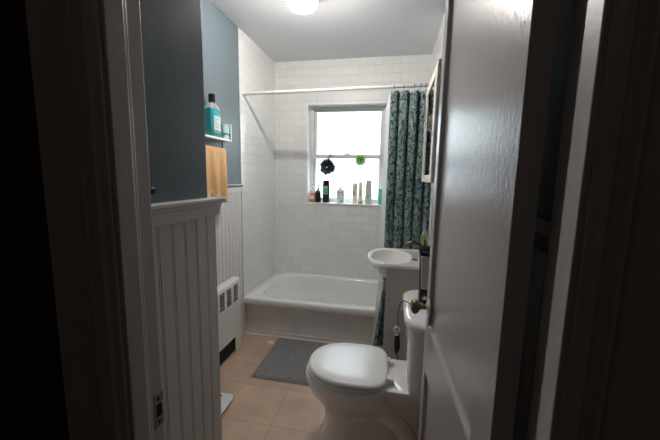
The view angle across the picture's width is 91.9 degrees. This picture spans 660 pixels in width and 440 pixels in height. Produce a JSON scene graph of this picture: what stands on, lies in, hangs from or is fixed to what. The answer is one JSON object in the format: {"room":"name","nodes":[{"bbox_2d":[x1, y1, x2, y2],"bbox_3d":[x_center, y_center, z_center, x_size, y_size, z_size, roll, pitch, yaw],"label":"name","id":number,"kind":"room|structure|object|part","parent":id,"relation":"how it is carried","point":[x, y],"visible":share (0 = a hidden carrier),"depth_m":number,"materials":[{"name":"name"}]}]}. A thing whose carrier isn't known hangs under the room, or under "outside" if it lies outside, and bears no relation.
{"room":"hallway","nodes":[
{"label":"hallway","id":0,"kind":"room"},
{"bbox_2d":[0,0,69,439],"bbox_3d":[-0.057,0.054,0.507,2.900,2.425,0.100,3,8,11],"label":"wall","id":1,"kind":"structure","parent":0,"point":[32,393],"depth_m":0.55,"materials":[{"name":"grey paint"}]},
{"bbox_2d":[25,0,130,439],"bbox_3d":[-0.401,0.178,0.531,0.113,2.160,0.020,3,8,11],"label":"trim","id":2,"kind":"structure","parent":1,"relation":"attached to","point":[65,38],"depth_m":0.50,"materials":[{"name":"grey paint"}]},
{"bbox_2d":[99,0,612,439],"bbox_3d":[-0.019,0.232,0.523,0.719,2.070,0.100,3,8,11],"label":"door frame","id":3,"kind":"structure","parent":1,"relation":"attached to","point":[120,20],"depth_m":0.49,"materials":[{"name":"grey paint"}]},
{"bbox_3d":[-0.347,0.385,0.648,0.002,0.072,0.024,3,8,11],"label":"strike plate","id":4,"kind":"part","parent":3,"relation":"part of","materials":[{"name":"paint"}]},
{"bbox_2d":[411,0,559,439],"bbox_3d":[0.322,0.207,0.849,0.163,2.025,0.681,3,8,11],"label":"door","id":5,"kind":"structure","parent":1,"relation":"in","point":[498,55],"depth_m":0.65,"materials":[{"name":"grey paint"}]},
{"bbox_3d":[0.375,0.315,1.149,0.163,0.054,0.054,2,8,8],"label":"knob","id":6,"kind":"part","parent":5,"relation":"part of","materials":[{"name":"gold metal"}]},
{"bbox_3d":[0.331,0.807,0.961,0.034,0.425,0.525,2,8,8],"label":"panel","id":7,"kind":"part","parent":5,"relation":"part of","materials":[{"name":"grey paint"}]},
{"bbox_3d":[0.349,-0.124,0.833,0.034,1.105,0.525,2,8,8],"label":"panel","id":8,"kind":"part","parent":5,"relation":"part of","materials":[{"name":"grey paint"}]},
{"bbox_2d":[526,1,576,437],"bbox_3d":[0.357,0.216,0.509,0.045,2.120,0.022,3,8,11],"label":"trim","id":9,"kind":"structure","parent":1,"relation":"attached to","point":[576,1],"depth_m":0.49,"materials":[{"name":"grey paint"}]},
{"bbox_2d":[556,0,659,439],"bbox_3d":[0.350,0.213,0.385,0.113,2.160,0.020,3,8,11],"label":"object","id":10,"kind":"structure","parent":1,"relation":"attached to","point":[611,389],"depth_m":0.36,"materials":[{"name":"grey paint"}]},
{"bbox_2d":[139,0,206,203],"bbox_3d":[-0.733,-0.012,0.893,0.612,2.425,0.405,3,8,11],"label":"wall","id":11,"kind":"structure","parent":0,"point":[171,30],"depth_m":0.85,"materials":[{"name":"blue paint"}]},
{"bbox_2d":[150,186,155,194],"bbox_3d":[-0.348,-0.056,0.613,0.017,0.017,0.022,3,8,11],"label":"bumper cover","id":12,"kind":"object","parent":11,"relation":"attached to","point":[152,189],"visible":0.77,"depth_m":0.61,"materials":[{"name":"black plastic"}]},
{"bbox_2d":[152,215,221,439],"bbox_3d":[-0.728,0.593,0.981,0.613,1.203,0.421,3,8,11],"label":"wainscoting","id":13,"kind":"structure","parent":11,"relation":"attached to","point":[185,259],"depth_m":0.93,"materials":[{"name":"white paint"}]},
{"bbox_2d":[151,197,225,227],"bbox_3d":[-0.694,-0.033,0.904,0.623,0.056,0.446,3,8,11],"label":"trim","id":14,"kind":"structure","parent":11,"relation":"attached to","point":[173,212],"depth_m":0.86,"materials":[{"name":"grey paint"}]},
{"bbox_2d":[201,0,274,294],"bbox_3d":[-0.857,-0.176,2.070,0.106,2.425,2.688,3,8,11],"label":"wall","id":15,"kind":"structure","parent":0,"point":[233,64],"depth_m":2.63,"materials":[{"name":"white tile"}]},
{"bbox_2d":[206,145,227,201],"bbox_3d":[-0.740,-0.285,2.043,0.068,0.367,0.300,3,8,11],"label":"hand towel","id":16,"kind":"object","parent":15,"relation":"attached to","point":[216,164],"visible":0.69,"depth_m":2.03,"materials":[{"name":"beige fabric"}]},
{"bbox_2d":[205,124,231,147],"bbox_3d":[-0.761,-0.534,1.966,0.100,0.174,0.449,3,8,11],"label":"wall shelf","id":17,"kind":"object","parent":15,"relation":"attached to","point":[207,137],"visible":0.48,"depth_m":2.08,"materials":[{"name":"white plastic"}]},
{"bbox_2d":[204,93,220,137],"bbox_3d":[-0.745,-0.659,2.020,0.069,0.265,0.112,3,8,11],"label":"mouthwash bottle","id":18,"kind":"object","parent":17,"relation":"on","point":[212,116],"visible":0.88,"depth_m":1.98,"materials":[{"name":"teal plastic"}]},
{"bbox_2d":[221,123,228,138],"bbox_3d":[-0.728,-0.589,2.129,0.086,0.097,0.074,3,8,11],"label":"box","id":19,"kind":"object","parent":17,"relation":"on","point":[224,127],"visible":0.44,"depth_m":2.10,"materials":[{"name":"teal cardboard"}]},
{"bbox_3d":[-0.718,-0.591,2.174,0.099,0.118,0.012,3,8,11],"label":"panel","id":20,"kind":"part","parent":17,"relation":"part of","materials":[{"name":"white plastic"}]},
{"bbox_2d":[215,192,243,336],"bbox_3d":[-0.859,0.462,1.920,0.016,1.203,1.420,3,8,11],"label":"wainscoting","id":21,"kind":"structure","parent":15,"relation":"attached to","point":[228,222],"depth_m":2.39,"materials":[{"name":"white paint"}]},
{"bbox_2d":[228,184,245,333],"bbox_3d":[-0.849,0.432,1.926,0.032,1.261,1.444,3,8,11],"label":"trim","id":22,"kind":"structure","parent":15,"relation":"attached to","point":[232,188],"depth_m":2.58,"materials":[{"name":"grey paint"}]},
{"bbox_2d":[242,83,428,95],"bbox_3d":[0.039,-0.967,2.362,1.469,0.057,0.038,3,8,11],"label":"shower rod","id":23,"kind":"object","parent":15,"relation":"attached to","point":[422,84],"visible":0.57,"depth_m":2.35,"materials":[{"name":"white metal"}]},
{"bbox_3d":[0.460,-0.932,2.283,0.008,0.075,0.041,3,8,11],"label":"curtain ring","id":24,"kind":"object","parent":23,"relation":"hanging from","visible":0},
{"bbox_2d":[371,93,390,343],"bbox_3d":[0.388,0.018,2.378,0.085,1.885,0.104,3,8,11],"label":"curtain liner","id":25,"kind":"object","parent":24,"relation":"hanging from","point":[387,114],"visible":0.62,"depth_m":2.36,"materials":[{"name":"white plastic"}]},
{"bbox_2d":[220,333,331,439],"bbox_3d":[-0.118,1.117,2.043,1.682,0.100,2.788,3,8,11],"label":"floor","id":26,"kind":"structure","parent":0,"point":[259,409],"depth_m":1.88,"materials":[{"name":"tile"}]},
{"bbox_2d":[221,392,232,414],"bbox_3d":[-0.711,1.073,1.797,0.234,0.031,0.292,3,8,11],"label":"bathroom scale","id":27,"kind":"object","parent":26,"relation":"on","point":[226,399],"visible":0.22,"depth_m":1.86,"materials":[{"name":"white plastic"}]},
{"bbox_2d":[217,276,240,364],"bbox_3d":[-0.808,0.770,2.041,0.057,0.562,0.895,3,8,11],"label":"radiator","id":28,"kind":"object","parent":26,"relation":"on","point":[229,313],"visible":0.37,"depth_m":2.31,"materials":[{"name":"white metal"}]},
{"bbox_2d":[219,293,223,312],"bbox_3d":[-0.745,0.569,2.192,0.004,0.130,0.066,3,8,11],"label":"grille","id":29,"kind":"object","parent":28,"relation":"attached to","point":[221,295],"depth_m":2.19,"materials":[{"name":"grey metal"}]},
{"bbox_2d":[227,288,230,307],"bbox_3d":[-0.726,0.557,2.287,0.004,0.130,0.066,3,8,11],"label":"grille","id":30,"kind":"object","parent":28,"relation":"attached to","point":[228,289],"depth_m":2.29,"materials":[{"name":"grey metal"}]},
{"bbox_2d":[233,284,237,301],"bbox_3d":[-0.707,0.544,2.381,0.004,0.130,0.066,3,8,11],"label":"grille","id":31,"kind":"object","parent":28,"relation":"attached to","point":[235,286],"depth_m":2.38,"materials":[{"name":"grey metal"}]},
{"bbox_2d":[251,338,329,385],"bbox_3d":[-0.117,1.020,2.312,0.729,0.019,0.540,3,8,11],"label":"bath mat","id":32,"kind":"object","parent":26,"relation":"on","point":[287,361],"visible":0.48,"depth_m":2.28,"materials":[{"name":"grey fabric"}]},
{"bbox_2d":[243,271,382,348],"bbox_3d":[0.062,0.787,2.899,1.468,0.328,0.766,3,8,11],"label":"bathtub","id":33,"kind":"object","parent":26,"relation":"on","point":[301,306],"visible":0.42,"depth_m":2.65,"materials":[{"name":"white ceramic"}]},
{"bbox_2d":[305,290,425,439],"bbox_3d":[0.209,0.758,1.599,0.673,0.744,0.467,3,8,11],"label":"toilet","id":34,"kind":"object","parent":26,"relation":"on","point":[365,393],"visible":0.89,"depth_m":1.49,"materials":[{"name":"white ceramic"}]},
{"bbox_3d":[0.090,0.743,1.613,0.409,0.019,0.370,3,8,11],"label":"seat","id":35,"kind":"part","parent":34,"relation":"part of","materials":[{"name":"white plastic"}]},
{"bbox_3d":[0.091,0.718,1.610,0.395,0.028,0.368,3,8,11],"label":"lid","id":36,"kind":"part","parent":34,"relation":"part of","materials":[{"name":"white plastic"}]},
{"bbox_3d":[0.154,0.941,1.627,0.571,0.373,0.372,3,8,11],"label":"bowl","id":37,"kind":"part","parent":34,"relation":"part of","materials":[{"name":"white ceramic"}]},
{"bbox_2d":[393,300,424,359],"bbox_3d":[0.392,0.736,1.661,0.100,0.741,0.362,1,8,0],"label":"handpiece","id":38,"kind":"object","parent":34,"relation":"hanging from","point":[397,337],"visible":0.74,"depth_m":1.81,"materials":[{"name":"black plastic"}]},
{"bbox_3d":[0.449,0.422,1.507,0.199,0.044,0.467,3,8,11],"label":"tank lid","id":39,"kind":"part","parent":34,"relation":"part of","materials":[{"name":"white ceramic"}]},
{"bbox_3d":[0.451,0.607,1.532,0.178,0.332,0.427,3,8,11],"label":"tank","id":40,"kind":"part","parent":34,"relation":"part of","materials":[{"name":"white ceramic"}]},
{"bbox_2d":[417,246,429,303],"bbox_3d":[0.468,0.264,1.539,0.100,0.262,0.104,3,8,11],"label":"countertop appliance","id":41,"kind":"object","parent":34,"relation":"on","point":[424,251],"visible":0.49,"depth_m":1.50,"materials":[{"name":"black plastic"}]},
{"bbox_2d":[418,246,429,254],"bbox_3d":[0.470,0.146,1.525,0.100,0.026,0.100,3,8,11],"label":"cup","id":42,"kind":"object","parent":41,"relation":"on","point":[423,250],"depth_m":1.51,"materials":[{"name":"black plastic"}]},
{"bbox_3d":[0.468,0.247,1.524,0.076,0.158,0.080,3,8,11],"label":"panel","id":43,"kind":"part","parent":41,"relation":"part of","materials":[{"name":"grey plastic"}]},
{"bbox_2d":[383,268,418,360],"bbox_3d":[0.504,0.658,2.127,0.329,0.811,0.409,3,8,11],"label":"vanity cabinet","id":44,"kind":"object","parent":26,"relation":"on","point":[398,281],"visible":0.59,"depth_m":1.93,"materials":[{"name":"grey laminate"}]},
{"bbox_2d":[368,240,426,277],"bbox_3d":[0.456,0.253,2.081,0.419,0.264,0.462,3,8,11],"label":"washbasin","id":45,"kind":"object","parent":44,"relation":"in","point":[381,259],"visible":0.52,"depth_m":2.14,"materials":[{"name":"white ceramic"}]},
{"bbox_2d":[368,248,418,277],"bbox_3d":[0.455,0.309,2.088,0.419,0.150,0.462,3,8,11],"label":"basin","id":46,"kind":"object","parent":45,"relation":"in","point":[381,259],"depth_m":2.17,"materials":[{"name":"white ceramic"}]},
{"bbox_2d":[406,240,426,246],"bbox_3d":[0.560,0.181,2.072,0.131,0.115,0.048,3,8,11],"label":"faucet","id":47,"kind":"object","parent":45,"relation":"on","point":[409,243],"depth_m":2.06,"materials":[{"name":"silver metal"}]},
{"bbox_2d":[210,0,445,61],"bbox_3d":[-0.060,-1.391,1.749,1.682,0.100,2.688,3,8,11],"label":"ceiling","id":48,"kind":"structure","parent":0,"point":[284,31],"depth_m":2.34,"materials":[{"name":"white paint"}]},
{"bbox_2d":[289,0,316,8],"bbox_3d":[-0.155,-1.268,1.801,0.190,0.161,0.190,3,8,11],"label":"ceiling lamp","id":49,"kind":"object","parent":48,"relation":"attached to","point":[302,4],"visible":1,"depth_m":1.80,"materials":[{"name":"white glass"}]},
{"bbox_3d":[-0.156,-1.234,1.805,0.068,0.060,0.068,3,8,11],"label":"bulb","id":50,"kind":"part","parent":49,"relation":"part of","materials":[{"name":"white glass"}]},
{"bbox_2d":[275,54,431,278],"bbox_3d":[0.182,-0.318,3.252,1.470,2.425,0.250,3,8,11],"label":"wall","id":51,"kind":"structure","parent":0,"point":[321,239],"depth_m":3.17,"materials":[{"name":"white tile"}]},
{"bbox_2d":[306,102,386,205],"bbox_3d":[0.167,-0.640,3.170,0.779,0.970,0.194,3,8,11],"label":"window","id":52,"kind":"structure","parent":51,"relation":"in","point":[313,110],"depth_m":3.18,"materials":[{"name":"white paint"}]},
{"bbox_2d":[309,193,314,201],"bbox_3d":[-0.176,-0.276,3.253,0.064,0.184,0.045,3,8,11],"label":"bottle","id":53,"kind":"object","parent":52,"relation":"on","point":[312,195],"visible":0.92,"depth_m":3.24,"materials":[{"name":"red plastic"}]},
{"bbox_2d":[315,185,320,201],"bbox_3d":[-0.121,-0.268,3.233,0.058,0.176,0.048,3,8,11],"label":"soap pump bottle","id":54,"kind":"object","parent":52,"relation":"on","point":[318,192],"visible":0.97,"depth_m":3.22,"materials":[{"name":"black plastic"}]},
{"bbox_2d":[323,180,329,202],"bbox_3d":[-0.039,-0.288,3.224,0.072,0.222,0.045,3,8,11],"label":"shampoo bottle","id":55,"kind":"object","parent":52,"relation":"on","point":[326,183],"visible":0.98,"depth_m":3.20,"materials":[{"name":"black plastic"}]},
{"bbox_2d":[336,184,344,202],"bbox_3d":[0.106,-0.264,3.198,0.084,0.186,0.057,3,8,11],"label":"lotion bottle","id":56,"kind":"object","parent":52,"relation":"on","point":[340,193],"visible":0.98,"depth_m":3.18,"materials":[{"name":"white"}]},
{"bbox_3d":[0.171,-0.429,3.241,0.695,0.461,0.026,3,8,11],"label":"sash","id":57,"kind":"part","parent":52,"relation":"part of","materials":[{"name":"glass"}]},
{"bbox_3d":[0.185,-0.860,3.209,0.695,0.478,0.025,3,8,11],"label":"sash","id":58,"kind":"part","parent":52,"relation":"part of","materials":[{"name":"white glass"}]},
{"bbox_2d":[352,183,357,203],"bbox_3d":[0.248,-0.267,3.174,0.052,0.203,0.039,3,8,11],"label":"bottle","id":59,"kind":"object","parent":52,"relation":"on","point":[355,185],"visible":0.97,"depth_m":3.16,"materials":[{"name":"white plastic"}]},
{"bbox_2d":[358,182,362,203],"bbox_3d":[0.301,-0.269,3.154,0.048,0.215,0.042,3,8,11],"label":"tube","id":60,"kind":"object","parent":52,"relation":"on","point":[360,190],"visible":1,"depth_m":3.14,"materials":[{"name":"white plastic"}]},
{"bbox_2d":[365,181,371,203],"bbox_3d":[0.378,-0.272,3.134,0.066,0.229,0.045,3,8,11],"label":"shampoo bottle","id":61,"kind":"object","parent":52,"relation":"on","point":[368,192],"visible":0.94,"depth_m":3.12,"materials":[{"name":"white plastic"}]},
{"bbox_2d":[378,189,381,203],"bbox_3d":[0.495,-0.228,3.125,0.046,0.150,0.039,3,8,11],"label":"tube","id":62,"kind":"object","parent":52,"relation":"on","point":[379,190],"visible":0.75,"depth_m":3.11,"materials":[{"name":"teal plastic"}]},
{"bbox_3d":[0.019,-0.656,3.213,0.044,0.044,0.028,3,8,11],"label":"hook","id":63,"kind":"object","parent":52,"relation":"attached to","visible":0},
{"bbox_2d":[319,153,335,175],"bbox_3d":[-0.024,-0.557,3.206,0.182,0.230,0.114,3,8,11],"label":"bath pouf","id":64,"kind":"object","parent":63,"relation":"hanging from","point":[327,166],"visible":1,"depth_m":3.19,"materials":[{"name":"black plastic"}]},
{"bbox_3d":[0.332,-0.642,3.152,0.044,0.044,0.028,3,8,11],"label":"hook","id":65,"kind":"object","parent":52,"relation":"attached to","visible":0},
{"bbox_2d":[355,154,365,165],"bbox_3d":[0.301,-0.587,3.138,0.107,0.120,0.074,3,8,11],"label":"bath pouf","id":66,"kind":"object","parent":65,"relation":"hanging from","point":[360,160],"visible":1,"depth_m":3.12,"materials":[{"name":"green plastic"}]},
{"bbox_2d":[428,0,576,252],"bbox_3d":[0.688,-0.105,1.771,0.106,2.425,2.688,3,8,11],"label":"wall","id":67,"kind":"structure","parent":0,"point":[566,15],"depth_m":0.59,"materials":[{"name":"grey paint"}]},
{"bbox_2d":[421,58,441,184],"bbox_3d":[0.601,-0.504,1.813,0.127,0.601,0.540,3,8,11],"label":"medicine cabinet","id":68,"kind":"object","parent":67,"relation":"attached to","point":[433,90],"visible":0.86,"depth_m":1.68,"materials":[{"name":"beige paint"}]},
{"bbox_2d":[423,81,434,174],"bbox_3d":[0.570,-0.504,1.833,0.004,0.487,0.430,3,8,11],"label":"mirror","id":69,"kind":"object","parent":68,"relation":"attached to","point":[429,106],"depth_m":1.84,"materials":[{"name":"silver mirror"}]},
{"bbox_2d":[512,218,550,439],"bbox_3d":[0.493,0.556,1.212,0.016,1.261,1.355,3,8,11],"label":"trim","id":70,"kind":"structure","parent":67,"relation":"attached to","point":[539,257],"depth_m":0.62,"materials":[{"name":"white paint"}]},
{"bbox_3d":[0.673,-0.925,2.241,0.008,0.075,0.041,3,8,11],"label":"curtain ring","id":71,"kind":"object","parent":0,"visible":0},
{"bbox_2d":[373,90,430,345],"bbox_3d":[0.537,0.029,2.341,0.361,1.890,0.130,3,8,11],"label":"shower curtain","id":72,"kind":"object","parent":71,"relation":"hanging from","point":[407,213],"visible":0.62,"depth_m":2.29,"materials":[{"name":"green fabric"}]}
]}

